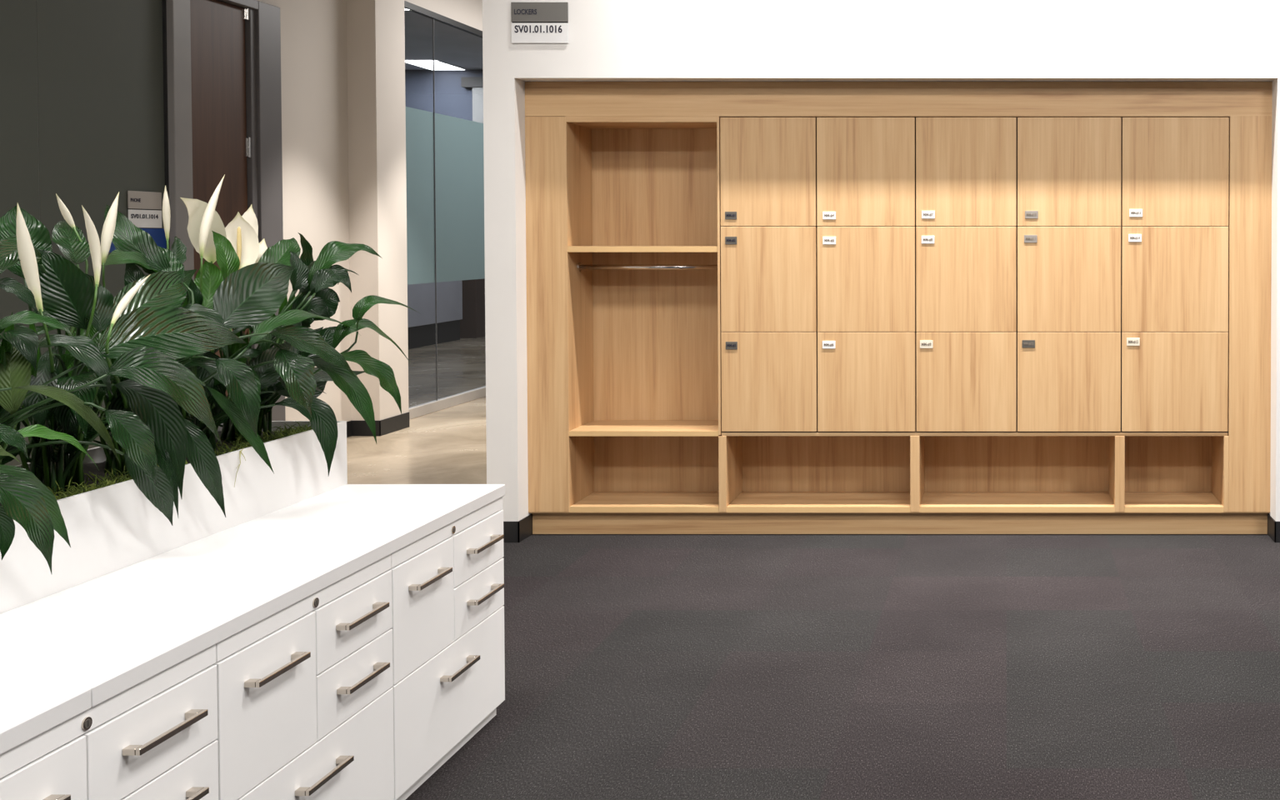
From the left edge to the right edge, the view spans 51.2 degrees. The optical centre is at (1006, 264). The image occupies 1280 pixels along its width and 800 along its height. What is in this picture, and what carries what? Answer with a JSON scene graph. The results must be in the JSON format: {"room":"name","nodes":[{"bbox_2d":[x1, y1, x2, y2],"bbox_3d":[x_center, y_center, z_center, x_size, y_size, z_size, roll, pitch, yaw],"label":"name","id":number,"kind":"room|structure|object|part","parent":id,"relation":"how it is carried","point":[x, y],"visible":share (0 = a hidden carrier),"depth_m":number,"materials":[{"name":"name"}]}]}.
{"room":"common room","nodes":[
{"label":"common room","id":0,"kind":"room"},
{"bbox_2d":[0,0,169,465],"bbox_3d":[-5.000,-0.166,6.160,0.100,3.060,2.524,0,1,0],"label":"wall","id":1,"kind":"structure","parent":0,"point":[84,119],"depth_m":6.73,"materials":[{"name":"grey paint"}]},
{"bbox_3d":[-4.990,-0.155,5.672,0.010,2.940,1.547,0,1,0],"label":"glass pane","id":2,"kind":"part","parent":1,"relation":"part of","materials":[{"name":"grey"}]},
{"bbox_2d":[109,228,166,252],"bbox_3d":[-4.983,-0.143,7.170,0.004,0.136,0.484,0,1,0],"label":"information panel","id":3,"kind":"object","parent":1,"relation":"attached to","point":[158,236],"visible":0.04,"depth_m":7.33,"materials":[{"name":"blue plastic"}]},
{"bbox_2d":[127,190,161,227],"bbox_3d":[-4.980,-0.320,7.224,0.010,0.208,0.277,0,1,0],"label":"room sign","id":4,"kind":"object","parent":1,"relation":"attached to","point":[144,208],"visible":0.96,"depth_m":7.22,"materials":[{"name":"grey plastic"}]},
{"bbox_3d":[-4.983,-0.320,7.224,0.004,0.204,0.273,0,1,0],"label":"backing plate","id":5,"kind":"part","parent":4,"relation":"part of","materials":[{"name":"black metal"}]},
{"bbox_3d":[-4.979,-0.374,7.223,0.005,0.100,0.277,0,1,0],"label":"panel","id":6,"kind":"part","parent":4,"relation":"part of","materials":[{"name":"grey plastic"}]},
{"bbox_3d":[-4.979,-0.267,7.225,0.005,0.102,0.277,0,1,0],"label":"panel","id":7,"kind":"part","parent":4,"relation":"part of","materials":[{"name":"white plastic"}]},
{"bbox_2d":[256,0,482,421],"bbox_3d":[-4.918,-0.653,9.238,0.365,3.900,23.500,0,1,0],"label":"wall","id":8,"kind":"structure","parent":0,"point":[342,62],"depth_m":9.39,"materials":[{"name":"white paint"}]},
{"bbox_2d":[165,0,285,420],"bbox_3d":[-4.990,-0.205,7.971,0.120,3.060,1.098,0,1,0],"label":"door","id":9,"kind":"structure","parent":8,"relation":"in","point":[224,91],"depth_m":7.97,"materials":[{"name":"grey paint"}]},
{"bbox_3d":[-4.990,-0.195,7.501,0.120,3.060,0.159,0,1,0],"label":"frame","id":10,"kind":"part","parent":9,"relation":"part of","materials":[{"name":"grey paint"}]},
{"bbox_3d":[-4.990,-0.207,8.050,0.120,3.060,0.939,0,1,0],"label":"frame","id":11,"kind":"part","parent":9,"relation":"part of","materials":[{"name":"grey metal"}]},
{"bbox_2d":[346,411,409,437],"bbox_3d":[-4.840,1.238,9.226,0.221,0.118,1.347,0,1,0],"label":"baseboard","id":12,"kind":"structure","parent":8,"relation":"attached to","point":[389,425],"depth_m":9.45,"materials":[{"name":"black rubber"}]},
{"bbox_2d":[404,0,485,419],"bbox_3d":[-4.950,-0.496,12.542,0.060,3.440,5.300,0,1,0],"label":"glass partition","id":13,"kind":"structure","parent":8,"relation":"in","point":[445,159],"depth_m":10.98,"materials":[{"name":"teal glass"}]},
{"bbox_2d":[404,9,483,69],"bbox_3d":[-6.700,-2.291,14.783,3.200,0.050,12.140,0,1,0],"label":"ceiling","id":14,"kind":"structure","parent":0,"point":[452,46],"depth_m":12.57,"materials":[{"name":"grey paint"}]},
{"bbox_2d":[405,60,464,69],"bbox_3d":[-6.431,-2.243,14.041,0.421,0.011,0.718,0,1,0],"label":"recessed light","id":15,"kind":"object","parent":14,"relation":"in","point":[438,65],"visible":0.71,"depth_m":14.01,"materials":[{"name":"white paint"}]},
{"bbox_2d":[405,70,483,120],"bbox_3d":[-6.700,-0.596,14.816,3.400,3.540,12.350,0,1,0],"label":"wall","id":16,"kind":"structure","parent":0,"point":[452,99],"depth_m":14.46,"materials":[{"name":"blue paint"}]},
{"bbox_2d":[460,76,483,123],"bbox_3d":[-5.930,-1.879,14.412,0.674,0.565,0.099,0,1,0],"label":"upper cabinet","id":17,"kind":"object","parent":16,"relation":"attached to","point":[476,83],"visible":0.29,"depth_m":14.38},
{"bbox_3d":[-5.870,-1.821,14.423,0.554,0.450,0.079,0,1,0],"label":"door","id":18,"kind":"part","parent":17,"relation":"part of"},
{"bbox_2d":[346,336,1279,799],"bbox_3d":[-2.300,1.346,9.282,13.800,0.100,23.500,0,1,0],"label":"floor","id":19,"kind":"structure","parent":0,"point":[638,667],"depth_m":4.42,"materials":[{"name":"grey carpet"}]},
{"bbox_2d":[0,644,218,799],"bbox_3d":[-2.034,1.108,2.155,0.973,0.689,0.710,0,1,0],"label":"storage cabinet","id":20,"kind":"object","parent":19,"relation":"on","point":[154,739],"visible":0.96,"depth_m":2.27,"materials":[{"name":"white metal"}]},
{"bbox_3d":[-1.589,0.962,1.974,0.018,0.301,0.352,0,1,0],"label":"tall drawer","id":21,"kind":"part","parent":20,"relation":"part of","materials":[{"name":"white metal"}]},
{"bbox_2d":[0,688,90,754],"bbox_3d":[-2.048,0.750,1.973,0.944,0.036,0.361,0,1,0],"label":"countertop","id":22,"kind":"structure","parent":20,"relation":"on","point":[25,713],"depth_m":2.07,"materials":[{"name":"white laminate"}]},
{"bbox_3d":[-1.563,0.883,1.972,0.033,0.012,0.190,0,1,0],"label":"handle","id":23,"kind":"part","parent":20,"relation":"part of","materials":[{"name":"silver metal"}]},
{"bbox_3d":[-1.589,0.878,2.327,0.018,0.149,0.352,0,1,0],"label":"box drawer","id":24,"kind":"part","parent":20,"relation":"part of","materials":[{"name":"white metal"}]},
{"bbox_3d":[-1.563,0.869,2.327,0.033,0.012,0.190,0,1,0],"label":"handle","id":25,"kind":"part","parent":20,"relation":"part of","materials":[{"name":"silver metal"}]},
{"bbox_3d":[-1.589,1.030,2.331,0.018,0.149,0.352,0,1,0],"label":"box drawer","id":26,"kind":"part","parent":20,"relation":"part of","materials":[{"name":"white metal"}]},
{"bbox_3d":[-1.563,1.020,2.330,0.033,0.012,0.190,0,1,0],"label":"handle","id":27,"kind":"part","parent":20,"relation":"part of","materials":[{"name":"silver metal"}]},
{"bbox_2d":[212,554,394,799],"bbox_3d":[-2.034,1.093,2.867,0.973,0.689,0.710,0,1,0],"label":"storage cabinet","id":28,"kind":"object","parent":19,"relation":"on","point":[305,691],"visible":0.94,"depth_m":2.85,"materials":[{"name":"white wood"}]},
{"bbox_2d":[0,484,504,707],"bbox_3d":[-2.048,0.726,3.043,0.944,0.036,1.776,0,1,0],"label":"countertop","id":29,"kind":"structure","parent":28,"relation":"on","point":[110,633],"depth_m":2.79,"materials":[{"name":"white laminate"}]},
{"bbox_2d":[0,420,347,613],"bbox_3d":[-2.286,0.612,2.871,0.427,0.199,2.114,0,1,0],"label":"planter box","id":30,"kind":"object","parent":29,"relation":"on","point":[110,528],"visible":0.61,"depth_m":3.05,"materials":[{"name":"white laminate"}]},
{"bbox_2d":[0,430,292,505],"bbox_3d":[-2.286,0.545,2.870,0.407,0.024,2.094,0,1,0],"label":"soil","id":31,"kind":"object","parent":30,"relation":"in","point":[92,467],"visible":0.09,"depth_m":3.29,"materials":[{"name":"brown soil"}]},
{"bbox_2d":[0,193,225,517],"bbox_3d":[-2.247,0.238,3.037,0.527,0.827,0.716,0,1,20],"label":"peace lily","id":32,"kind":"object","parent":31,"relation":"in","point":[76,298],"visible":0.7,"depth_m":2.95,"materials":[{"name":"green plant"}]},
{"bbox_3d":[-2.200,0.320,2.874,0.022,0.457,0.368,-1,2,-36],"label":"flower stem","id":33,"kind":"part","parent":32,"relation":"part of","materials":[{"name":"green plant"}]},
{"bbox_3d":[-2.305,0.225,3.046,0.039,0.638,0.171,0,1,0],"label":"flower stem","id":34,"kind":"part","parent":32,"relation":"part of","materials":[{"name":"green plant"}]},
{"bbox_3d":[-2.216,0.295,2.973,0.170,0.502,0.018,1,1,24],"label":"flower stem","id":35,"kind":"part","parent":32,"relation":"part of","materials":[{"name":"green plant"}]},
{"bbox_2d":[0,239,246,573],"bbox_3d":[-2.159,0.286,2.695,0.670,0.685,0.975,0,1,-17],"label":"peace lily","id":36,"kind":"object","parent":31,"relation":"in","point":[145,342],"visible":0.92,"depth_m":2.79,"materials":[{"name":"green plant"}]},
{"bbox_2d":[1,420,312,506],"bbox_3d":[-2.191,0.515,3.208,0.216,0.052,1.428,0,1,0],"label":"moss","id":37,"kind":"object","parent":31,"relation":"on","point":[287,432],"visible":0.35,"depth_m":3.08,"materials":[{"name":"green plant"}]},
{"bbox_2d":[0,192,359,474],"bbox_3d":[-2.239,0.186,3.319,0.590,0.753,0.956,0,1,8],"label":"peace lily","id":38,"kind":"object","parent":31,"relation":"in","point":[250,295],"visible":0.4,"depth_m":3.31,"materials":[{"name":"green plant"}]},
{"bbox_3d":[-2.271,0.267,3.202,0.011,0.548,0.144,0,1,-7],"label":"flower stem","id":39,"kind":"part","parent":38,"relation":"part of","materials":[{"name":"green plant"}]},
{"bbox_3d":[-2.146,0.337,3.027,0.019,0.418,0.509,-1,1,-31],"label":"flower stem","id":40,"kind":"part","parent":38,"relation":"part of","materials":[{"name":"green plant"}]},
{"bbox_2d":[150,175,401,475],"bbox_3d":[-2.202,0.175,3.554,0.684,0.844,0.564,0,1,0],"label":"peace lily","id":41,"kind":"object","parent":31,"relation":"in","point":[206,229],"visible":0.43,"depth_m":3.54,"materials":[{"name":"green plant"}]},
{"bbox_3d":[-2.308,0.230,3.480,0.045,0.608,0.018,-1,2,-40],"label":"flower stem","id":42,"kind":"part","parent":41,"relation":"part of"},
{"bbox_3d":[-2.252,0.255,3.480,0.089,0.560,0.012,1,2,36],"label":"flower stem","id":43,"kind":"part","parent":41,"relation":"part of","materials":[{"name":"green plant"}]},
{"bbox_2d":[180,205,418,443],"bbox_3d":[-2.178,0.172,3.740,0.718,0.717,0.464,0,1,0],"label":"peace lily","id":44,"kind":"object","parent":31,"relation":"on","point":[313,279],"visible":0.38,"depth_m":3.77,"materials":[{"name":"green plant"}]},
{"bbox_2d":[234,448,245,485],"bbox_3d":[-2.070,0.548,3.378,0.012,0.094,0.065,0,1,-13],"label":"dry root","id":45,"kind":"object","parent":30,"relation":"hanging from","point":[240,452],"visible":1,"depth_m":3.37,"materials":[{"name":"plant"}]},
{"bbox_3d":[-1.589,0.946,2.686,0.018,0.301,0.352,0,1,0],"label":"tall drawer","id":46,"kind":"part","parent":28,"relation":"part of","materials":[{"name":"white metal"}]},
{"bbox_3d":[-1.563,0.868,2.684,0.033,0.012,0.190,0,1,0],"label":"handle","id":47,"kind":"part","parent":28,"relation":"part of","materials":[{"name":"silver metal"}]},
{"bbox_3d":[-1.591,0.769,2.860,0.017,0.038,0.709,0,1,0],"label":"rail","id":48,"kind":"part","parent":28,"relation":"part of","materials":[{"name":"white wood"}]},
{"bbox_3d":[-1.589,1.245,2.870,0.018,0.298,0.707,0,1,0],"label":"file drawer","id":49,"kind":"part","parent":28,"relation":"part of","materials":[{"name":"white metal"}]},
{"bbox_3d":[-1.563,1.171,2.868,0.033,0.012,0.190,0,1,0],"label":"handle","id":50,"kind":"part","parent":28,"relation":"part of","materials":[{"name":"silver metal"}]},
{"bbox_3d":[-1.589,0.862,3.039,0.018,0.149,0.352,0,1,0],"label":"box drawer","id":51,"kind":"part","parent":28,"relation":"part of","materials":[{"name":"white wood"}]},
{"bbox_3d":[-1.589,1.014,3.042,0.018,0.149,0.352,0,1,0],"label":"box drawer","id":52,"kind":"part","parent":28,"relation":"part of","materials":[{"name":"white wood"}]},
{"bbox_3d":[-1.563,0.853,3.039,0.033,0.012,0.190,0,1,0],"label":"handle","id":53,"kind":"part","parent":28,"relation":"part of","materials":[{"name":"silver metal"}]},
{"bbox_3d":[-1.563,1.005,3.042,0.033,0.012,0.190,0,1,0],"label":"handle","id":54,"kind":"part","parent":28,"relation":"part of","materials":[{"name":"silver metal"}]},
{"bbox_2d":[407,280,462,349],"bbox_3d":[-8.135,0.608,16.675,0.310,1.050,3.310,0,1,0],"label":"base cabinet","id":55,"kind":"object","parent":19,"relation":"on","point":[421,297],"visible":0.28,"depth_m":17.42,"materials":[{"name":"grey laminate"}]},
{"bbox_2d":[389,496,504,799],"bbox_3d":[-2.034,1.077,3.579,0.973,0.689,0.710,0,1,0],"label":"storage cabinet","id":56,"kind":"object","parent":19,"relation":"on","point":[447,584],"visible":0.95,"depth_m":3.52,"materials":[{"name":"white wood"}]},
{"bbox_3d":[-1.589,0.930,3.398,0.018,0.301,0.352,0,1,0],"label":"tall drawer","id":57,"kind":"part","parent":56,"relation":"part of","materials":[{"name":"white wood"}]},
{"bbox_3d":[-1.563,0.852,3.396,0.033,0.012,0.190,0,1,0],"label":"handle","id":58,"kind":"part","parent":56,"relation":"part of","materials":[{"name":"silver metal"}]},
{"bbox_3d":[-1.591,0.753,3.571,0.017,0.038,0.709,0,1,0],"label":"rail","id":59,"kind":"part","parent":56,"relation":"part of","materials":[{"name":"white wood"}]},
{"bbox_3d":[-1.589,1.229,3.582,0.018,0.298,0.707,0,1,0],"label":"file drawer","id":60,"kind":"part","parent":56,"relation":"part of","materials":[{"name":"white wood"}]},
{"bbox_3d":[-1.563,1.155,3.580,0.033,0.012,0.190,0,1,0],"label":"handle","id":61,"kind":"part","parent":56,"relation":"part of","materials":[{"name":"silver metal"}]},
{"bbox_3d":[-1.589,0.847,3.751,0.018,0.149,0.352,0,1,0],"label":"box drawer","id":62,"kind":"part","parent":56,"relation":"part of","materials":[{"name":"white wood"}]},
{"bbox_3d":[-1.589,0.999,3.754,0.018,0.149,0.352,0,1,0],"label":"box drawer","id":63,"kind":"part","parent":56,"relation":"part of","materials":[{"name":"white wood"}]},
{"bbox_3d":[-1.563,0.837,3.751,0.033,0.012,0.190,0,1,0],"label":"handle","id":64,"kind":"part","parent":56,"relation":"part of","materials":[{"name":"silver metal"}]},
{"bbox_3d":[-1.563,0.989,3.754,0.033,0.012,0.190,0,1,0],"label":"handle","id":65,"kind":"part","parent":56,"relation":"part of","materials":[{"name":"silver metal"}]},
{"bbox_2d":[460,278,484,338],"bbox_3d":[-8.095,0.316,19.737,0.390,1.500,2.250,0,1,0],"label":"cabinet","id":66,"kind":"object","parent":19,"relation":"on","point":[472,322],"visible":0.16,"depth_m":18.62,"materials":[{"name":"brown laminate"}]},
{"bbox_2d":[525,81,1272,534],"bbox_3d":[-0.530,0.220,6.449,3.751,2.277,0.399,0,1,0],"label":"locker unit","id":67,"kind":"object","parent":19,"relation":"on","point":[753,307],"visible":0.99,"depth_m":6.26,"materials":[{"name":"brown wood"}]},
{"bbox_3d":[-2.304,0.250,6.267,0.203,1.982,0.020,0,1,0],"label":"panel","id":68,"kind":"part","parent":67,"relation":"part of","materials":[{"name":"brown wood"}]},
{"bbox_2d":[577,262,581,271],"bbox_3d":[-2.194,0.011,6.422,0.006,0.048,0.048,0,1,0],"label":"socket","id":69,"kind":"object","parent":67,"relation":"attached to","point":[579,264],"depth_m":6.41,"materials":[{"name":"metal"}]},
{"bbox_2d":[570,420,719,435],"bbox_3d":[-1.821,0.842,6.462,0.751,0.025,0.376,0,1,0],"label":"shelf","id":70,"kind":"object","parent":67,"relation":"attached to","point":[582,427],"depth_m":6.38,"materials":[{"name":"brown wood"}]},
{"bbox_3d":[-1.821,0.011,6.422,0.751,0.025,0.024,0,1,0],"label":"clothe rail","id":71,"kind":"part","parent":67,"relation":"part of","materials":[{"name":"metal"}]},
{"bbox_3d":[-1.377,-0.122,6.245,0.058,0.038,0.004,0,1,0],"label":"number plate","id":72,"kind":"part","parent":67,"relation":"part of","materials":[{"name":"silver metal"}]},
{"bbox_3d":[-1.377,-0.247,6.242,0.058,0.038,0.004,0,1,0],"label":"number plate","id":73,"kind":"part","parent":67,"relation":"part of","materials":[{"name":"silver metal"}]},
{"bbox_3d":[-1.377,0.403,6.257,0.058,0.038,0.004,0,1,0],"label":"number plate","id":74,"kind":"part","parent":67,"relation":"part of","materials":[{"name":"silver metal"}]},
{"bbox_3d":[-1.192,-0.466,6.249,0.476,0.542,0.020,0,1,0],"label":"locker door","id":75,"kind":"part","parent":67,"relation":"part of","materials":[{"name":"brown wood"}]},
{"bbox_3d":[-1.192,0.586,6.272,0.476,0.499,0.020,0,1,0],"label":"locker door","id":76,"kind":"part","parent":67,"relation":"part of","materials":[{"name":"brown wood"}]},
{"bbox_3d":[-1.192,0.071,6.261,0.476,0.526,0.020,0,1,0],"label":"locker door","id":77,"kind":"part","parent":67,"relation":"part of","materials":[{"name":"brown wood"}]},
{"bbox_3d":[-0.890,0.399,6.256,0.065,0.038,0.004,0,1,0],"label":"number plate","id":78,"kind":"part","parent":67,"relation":"part of","materials":[{"name":"white plastic"}]},
{"bbox_3d":[-0.886,-0.122,6.245,0.065,0.038,0.004,0,1,0],"label":"number plate","id":79,"kind":"part","parent":67,"relation":"part of","materials":[{"name":"white plastic"}]},
{"bbox_3d":[-0.886,-0.247,6.242,0.065,0.038,0.004,0,1,0],"label":"number plate","id":80,"kind":"part","parent":67,"relation":"part of","materials":[{"name":"white plastic"}]},
{"bbox_3d":[-0.703,0.071,6.261,0.489,0.526,0.020,0,1,0],"label":"locker door","id":81,"kind":"part","parent":67,"relation":"part of","materials":[{"name":"brown wood"}]},
{"bbox_3d":[-0.703,-0.466,6.249,0.489,0.542,0.020,0,1,0],"label":"locker door","id":82,"kind":"part","parent":67,"relation":"part of","materials":[{"name":"brown wood"}]},
{"bbox_3d":[-0.703,0.586,6.272,0.489,0.499,0.020,0,1,0],"label":"locker door","id":83,"kind":"part","parent":67,"relation":"part of","materials":[{"name":"brown wood"}]},
{"bbox_3d":[-0.530,-0.828,6.244,3.751,0.172,0.020,0,1,0],"label":"header panel","id":84,"kind":"part","parent":67,"relation":"part of","materials":[{"name":"brown wood"}]},
{"bbox_3d":[-0.540,0.242,6.643,3.324,1.982,0.012,0,1,0],"label":"panel","id":85,"kind":"part","parent":67,"relation":"part of","materials":[{"name":"brown wood"}]},
{"bbox_3d":[-0.402,0.397,6.256,0.065,0.038,0.004,0,1,0],"label":"number plate","id":86,"kind":"part","parent":67,"relation":"part of","materials":[{"name":"white plastic"}]},
{"bbox_3d":[-0.393,-0.127,6.245,0.065,0.038,0.004,0,1,0],"label":"number plate","id":87,"kind":"part","parent":67,"relation":"part of","materials":[{"name":"white plastic"}]},
{"bbox_3d":[-0.391,-0.251,6.242,0.065,0.038,0.004,0,1,0],"label":"number plate","id":88,"kind":"part","parent":67,"relation":"part of","materials":[{"name":"white plastic"}]},
{"bbox_3d":[-0.202,0.586,6.272,0.501,0.499,0.020,0,1,0],"label":"locker door","id":89,"kind":"part","parent":67,"relation":"part of","materials":[{"name":"brown wood"}]},
{"bbox_3d":[-0.202,0.071,6.261,0.501,0.526,0.020,0,1,0],"label":"locker door","id":90,"kind":"part","parent":67,"relation":"part of","materials":[{"name":"brown wood"}]},
{"bbox_3d":[-0.202,-0.466,6.249,0.501,0.542,0.020,0,1,0],"label":"locker door","id":91,"kind":"part","parent":67,"relation":"part of","materials":[{"name":"brown wood"}]},
{"bbox_3d":[0.110,0.395,6.256,0.065,0.038,0.004,0,1,0],"label":"number plate","id":92,"kind":"part","parent":67,"relation":"part of","materials":[{"name":"silver metal"}]},
{"bbox_3d":[0.120,-0.131,6.245,0.065,0.038,0.004,0,1,0],"label":"number plate","id":93,"kind":"part","parent":67,"relation":"part of","materials":[{"name":"grey metal"}]},
{"bbox_3d":[0.124,-0.251,6.242,0.065,0.038,0.004,0,1,0],"label":"number plate","id":94,"kind":"part","parent":67,"relation":"part of","materials":[{"name":"grey metal"}]},
{"bbox_3d":[0.313,0.586,6.272,0.518,0.499,0.020,0,1,0],"label":"locker door","id":95,"kind":"part","parent":67,"relation":"part of","materials":[{"name":"brown wood"}]},
{"bbox_3d":[0.313,0.071,6.261,0.518,0.526,0.020,0,1,0],"label":"locker door","id":96,"kind":"part","parent":67,"relation":"part of","materials":[{"name":"brown wood"}]},
{"bbox_3d":[0.313,-0.466,6.249,0.518,0.542,0.020,0,1,0],"label":"locker door","id":97,"kind":"part","parent":67,"relation":"part of","materials":[{"name":"brown wood"}]},
{"bbox_3d":[0.633,0.384,6.256,0.065,0.038,0.004,0,1,0],"label":"number plate","id":98,"kind":"part","parent":67,"relation":"part of","materials":[{"name":"white plastic"}]},
{"bbox_3d":[0.642,-0.135,6.245,0.065,0.038,0.004,0,1,0],"label":"number plate","id":99,"kind":"part","parent":67,"relation":"part of","materials":[{"name":"white plastic"}]},
{"bbox_3d":[0.646,-0.260,6.242,0.065,0.038,0.004,0,1,0],"label":"number plate","id":100,"kind":"part","parent":67,"relation":"part of","materials":[{"name":"white plastic"}]},
{"bbox_3d":[0.843,0.586,6.272,0.531,0.499,0.020,0,1,0],"label":"locker door","id":101,"kind":"part","parent":67,"relation":"part of","materials":[{"name":"brown wood"}]},
{"bbox_3d":[0.843,0.071,6.261,0.531,0.526,0.020,0,1,0],"label":"locker door","id":102,"kind":"part","parent":67,"relation":"part of","materials":[{"name":"brown wood"}]},
{"bbox_3d":[0.843,-0.466,6.249,0.531,0.542,0.020,0,1,0],"label":"locker door","id":103,"kind":"part","parent":67,"relation":"part of","materials":[{"name":"brown wood"}]},
{"bbox_3d":[1.230,0.248,6.267,0.232,1.986,0.020,0,1,0],"label":"panel","id":104,"kind":"part","parent":67,"relation":"part of","materials":[{"name":"brown wood"}]},
{"bbox_2d":[482,0,1279,521],"bbox_3d":[1.022,-0.593,6.484,7.156,3.900,0.750,0,1,0],"label":"wall","id":105,"kind":"structure","parent":0,"point":[609,40],"depth_m":6.10,"materials":[{"name":"white paint"}]},
{"bbox_2d":[510,2,568,43],"bbox_3d":[-2.275,-1.180,6.090,0.276,0.198,0.010,0,1,0],"label":"room sign","id":106,"kind":"object","parent":105,"relation":"attached to","point":[532,22],"visible":1,"depth_m":6.09,"materials":[{"name":"grey plastic"}]},
{"bbox_3d":[-2.275,-1.232,6.088,0.276,0.095,0.005,0,1,0],"label":"panel","id":107,"kind":"part","parent":106,"relation":"part of","materials":[{"name":"grey plastic"}]},
{"bbox_3d":[-2.275,-1.130,6.090,0.276,0.097,0.005,0,1,0],"label":"panel","id":108,"kind":"part","parent":106,"relation":"part of","materials":[{"name":"white plastic"}]},
{"bbox_3d":[-2.275,-1.180,6.093,0.272,0.194,0.004,0,1,0],"label":"backing plate","id":109,"kind":"part","parent":106,"relation":"part of","materials":[{"name":"black plastic"}]},
{"bbox_2d":[503,513,1279,542],"bbox_3d":[1.019,1.305,6.522,7.162,0.104,0.756,0,1,0],"label":"baseboard","id":110,"kind":"structure","parent":105,"relation":"attached to","point":[513,532],"depth_m":6.15,"materials":[{"name":"black rubber"}]}
]}

